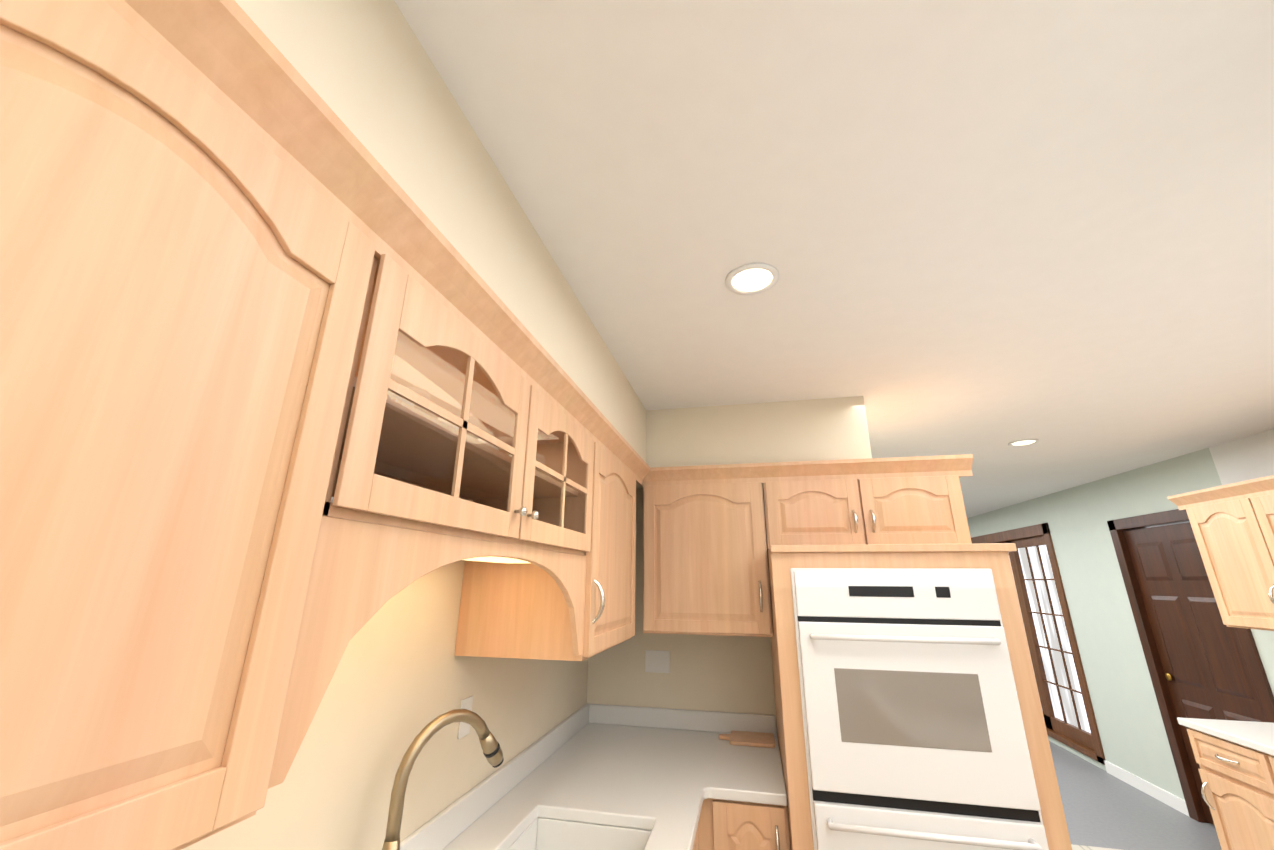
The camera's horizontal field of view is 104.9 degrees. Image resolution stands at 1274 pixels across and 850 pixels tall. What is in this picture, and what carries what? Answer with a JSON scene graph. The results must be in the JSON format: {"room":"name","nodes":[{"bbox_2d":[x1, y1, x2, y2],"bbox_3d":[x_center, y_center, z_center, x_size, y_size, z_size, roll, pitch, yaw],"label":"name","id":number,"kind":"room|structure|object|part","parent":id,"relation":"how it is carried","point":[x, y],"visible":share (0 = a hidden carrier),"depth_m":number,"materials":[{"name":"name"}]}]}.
{"room":"kitchen","nodes":[
{"label":"kitchen","id":0,"kind":"room"},
{"bbox_2d":[182,560,587,849],"bbox_3d":[-0.240,1.528,3.516,0.100,2.650,15.600,-3,-18,12],"label":"wall","id":1,"kind":"structure","parent":0,"point":[403,677],"depth_m":1.42,"materials":[{"name":"beige paint"}]},
{"bbox_2d":[0,0,649,849],"bbox_3d":[-0.584,0.087,0.834,0.518,0.830,3.717,-3,-18,12],"label":"wall cabinets","id":2,"kind":"object","parent":1,"relation":"attached to","point":[294,398],"visible":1,"depth_m":0.51,"materials":[{"name":"brown wood"}]},
{"bbox_3d":[-0.284,0.082,1.224,0.003,0.296,1.000,-3,-18,12],"label":"mount glass","id":3,"kind":"part","parent":2,"relation":"part of","materials":[{"name":"brown"}]},
{"bbox_2d":[235,0,871,488],"bbox_3d":[-0.285,-0.851,-0.177,1.640,0.350,7.300,-3,-18,12],"label":"wall","id":4,"kind":"structure","parent":0,"point":[369,72],"depth_m":1.29,"materials":[{"name":"beige paint"}]},
{"bbox_2d":[587,489,777,738],"bbox_3d":[0.692,1.502,2.833,2.010,2.300,0.120,-3,-18,12],"label":"wall","id":5,"kind":"structure","parent":0,"point":[722,673],"depth_m":2.88,"materials":[{"name":"beige paint"}]},
{"bbox_2d":[643,454,972,636],"bbox_3d":[0.869,0.673,2.646,1.600,0.830,0.638,-3,-18,12],"label":"wall cabinets","id":6,"kind":"object","parent":5,"relation":"attached to","point":[712,534],"visible":0.85,"depth_m":2.43,"materials":[{"name":"brown wood"}]},
{"bbox_3d":[0.872,0.324,2.760,1.600,0.095,0.633,-3,-18,12],"label":"crown","id":7,"kind":"part","parent":6,"relation":"part of","materials":[{"name":"brown wood"}]},
{"bbox_2d":[394,0,1273,517],"bbox_3d":[5.139,-0.073,2.823,11.080,0.060,15.700,-3,-18,12],"label":"ceiling","id":8,"kind":"structure","parent":0,"point":[984,232],"depth_m":1.26,"materials":[{"name":"white paint"}]},
{"bbox_2d":[725,263,778,294],"bbox_3d":[0.371,-0.467,1.579,0.169,0.007,0.169,4,-18,-11],"label":"recessed light","id":9,"kind":"object","parent":8,"relation":"in","point":[752,278],"depth_m":1.57,"materials":[{"name":"white"}]},
{"bbox_2d":[1008,439,1038,445],"bbox_3d":[2.668,0.122,3.381,0.169,0.007,0.169,-1,-18,4],"label":"recessed light","id":10,"kind":"object","parent":8,"relation":"in","point":[1023,442],"depth_m":3.38,"materials":[{"name":"white"}]},
{"bbox_2d":[1071,844,1120,849],"bbox_3d":[1.173,1.680,-0.519,4.530,0.060,8.800,-3,-18,12],"label":"floor","id":11,"kind":"structure","parent":0,"point":[1078,847],"depth_m":3.34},
{"bbox_2d":[692,827,698,849],"bbox_3d":[-0.131,1.932,1.852,0.758,0.876,0.267,-3,-18,12],"label":"base cabinet","id":12,"kind":"object","parent":11,"relation":"on","point":[696,844],"visible":0.12,"depth_m":1.75,"materials":[{"name":"brown wood"}]},
{"bbox_2d":[400,703,787,849],"bbox_3d":[-0.170,1.243,1.057,1.096,0.322,3.708,-3,-18,12],"label":"countertop","id":13,"kind":"structure","parent":12,"relation":"on","point":[587,776],"depth_m":2.00,"materials":[{"name":"white stone"}]},
{"bbox_2d":[382,709,503,849],"bbox_3d":[-0.535,1.028,1.331,0.169,0.446,0.414,-3,-18,12],"label":"faucet","id":14,"kind":"object","parent":13,"relation":"on","point":[492,750],"visible":1,"depth_m":1.30,"materials":[{"name":"gold metal"}]},
{"bbox_2d":[400,816,660,849],"bbox_3d":[-0.252,1.400,1.322,0.474,0.181,0.944,-3,-18,12],"label":"sink","id":15,"kind":"object","parent":13,"relation":"in","point":[541,832],"depth_m":1.77,"materials":[{"name":"white ceramic"}]},
{"bbox_2d":[719,730,774,747],"bbox_3d":[0.581,1.665,2.603,0.290,0.017,0.200,-3,-18,12],"label":"cutting board","id":16,"kind":"object","parent":13,"relation":"on","point":[753,739],"visible":1,"depth_m":2.57,"materials":[{"name":"brown wood"}]},
{"bbox_2d":[698,798,789,849],"bbox_3d":[0.499,2.045,2.192,0.357,0.875,0.828,-3,-18,12],"label":"base cabinet","id":17,"kind":"object","parent":11,"relation":"on","point":[730,825],"visible":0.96,"depth_m":1.95,"materials":[{"name":"brown wood"}]},
{"bbox_3d":[0.544,1.639,1.889,0.017,0.148,0.041,-3,-18,12],"label":"handle","id":18,"kind":"part","parent":17,"relation":"part of","materials":[{"name":"silver metal"}]},
{"bbox_2d":[767,543,1071,849],"bbox_3d":[1.116,1.509,2.132,0.930,1.870,0.991,-3,-18,12],"label":"tall cabinet","id":19,"kind":"object","parent":11,"relation":"on","point":[909,714],"visible":0.98,"depth_m":1.83,"materials":[{"name":"brown wood"}]},
{"bbox_2d":[1187,727,1273,849],"bbox_3d":[3.677,2.201,2.607,0.628,0.876,0.587,-3,-18,12],"label":"base cabinet","id":20,"kind":"object","parent":11,"relation":"on","point":[1237,788],"depth_m":2.79,"materials":[{"name":"brown wood"}]},
{"bbox_2d":[1247,747,1273,830],"bbox_3d":[3.526,1.995,1.964,0.628,0.876,1.064,-3,-18,12],"label":"base cabinet","id":21,"kind":"object","parent":11,"relation":"on","point":[1263,763],"depth_m":2.60,"materials":[{"name":"brown wood"}]},
{"bbox_2d":[1177,717,1273,755],"bbox_3d":[3.176,0.755,-0.257,1.040,0.140,7.050,-3,-18,12],"label":"countertop","id":22,"kind":"structure","parent":21,"relation":"on","point":[1258,736],"depth_m":2.86,"materials":[{"name":"white stone"}]},
{"bbox_2d":[967,429,1273,799],"bbox_3d":[4.615,2.056,5.062,0.190,2.650,10.300,-3,-18,12],"label":"wall","id":23,"kind":"structure","parent":0,"point":[1131,729],"depth_m":4.46,"materials":[{"name":"green paint"}]},
{"bbox_2d":[971,523,1104,764],"bbox_3d":[5.024,2.739,6.824,0.210,2.300,3.840,-3,-18,12],"label":"glass-paned door","id":24,"kind":"structure","parent":23,"relation":"in","point":[1084,742],"depth_m":5.55,"materials":[{"name":"brown wood"}]},
{"bbox_2d":[1107,509,1273,822],"bbox_3d":[4.295,1.800,3.638,0.230,2.270,1.040,-3,-18,12],"label":"door frame","id":25,"kind":"structure","parent":23,"relation":"in","point":[1117,529],"depth_m":3.94,"materials":[{"name":"brown wood"}]},
{"bbox_3d":[4.295,2.031,3.951,0.028,0.056,0.056,-3,-18,12],"label":"knob","id":26,"kind":"part","parent":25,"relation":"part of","materials":[{"name":"gold metal"}]},
{"bbox_2d":[1124,522,1265,825],"bbox_3d":[4.245,1.846,3.635,0.052,2.160,0.860,-3,-18,12],"label":"wood door","id":27,"kind":"structure","parent":25,"relation":"attached to","point":[1202,658],"depth_m":3.75,"materials":[{"name":"brown wood"}]},
{"bbox_2d":[1167,475,1273,630],"bbox_3d":[3.444,0.534,1.851,0.569,1.010,2.945,-3,-18,12],"label":"wall cabinet","id":28,"kind":"object","parent":23,"relation":"attached to","point":[1232,525],"visible":1,"depth_m":2.96,"materials":[{"name":"brown wood"}]},
{"bbox_3d":[3.538,0.093,1.970,0.383,0.095,2.945,-3,-18,12],"label":"mount crown","id":29,"kind":"part","parent":28,"relation":"part of","materials":[{"name":"brown wood"}]},
{"bbox_2d":[1049,741,1221,849],"bbox_3d":[2.879,4.010,6.780,4.530,0.060,6.900,-3,-18,12],"label":"floor","id":30,"kind":"structure","parent":0,"point":[1102,808],"depth_m":3.81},
{"bbox_3d":[7.275,0.996,1.660,6.550,2.650,0.100,-3,-18,12],"label":"wall","id":31,"kind":"structure","parent":0,"visible":0},
{"bbox_2d":[458,696,472,738],"bbox_3d":[-0.601,1.024,1.718,0.006,0.120,0.070,-3,-18,12],"label":"outlet","id":32,"kind":"object","parent":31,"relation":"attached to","point":[464,728],"depth_m":1.71,"materials":[{"name":"white plastic"}]},
{"bbox_2d":[645,650,669,672],"bbox_3d":[0.123,1.412,2.925,0.150,0.120,0.006,-3,-18,12],"label":"outlet","id":33,"kind":"object","parent":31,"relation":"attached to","point":[656,661],"depth_m":2.92,"materials":[{"name":"white plastic"}]},
{"bbox_2d":[1104,760,1188,815],"bbox_3d":[4.404,3.138,4.261,0.015,0.100,0.960,-3,-18,12],"label":"baseboard","id":34,"kind":"structure","parent":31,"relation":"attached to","point":[1159,794],"depth_m":4.19,"materials":[{"name":"white"}]},
{"label":"outside","id":35,"kind":"structure","parent":0,"visible":0},
{"bbox_2d":[1008,545,1090,732],"bbox_3d":[6.215,2.378,6.123,0.050,3.700,8.840,-3,-18,12],"label":"sky","id":36,"kind":"structure","parent":35,"point":[1052,641],"depth_m":7.79,"materials":[{"name":"white"}]}
]}

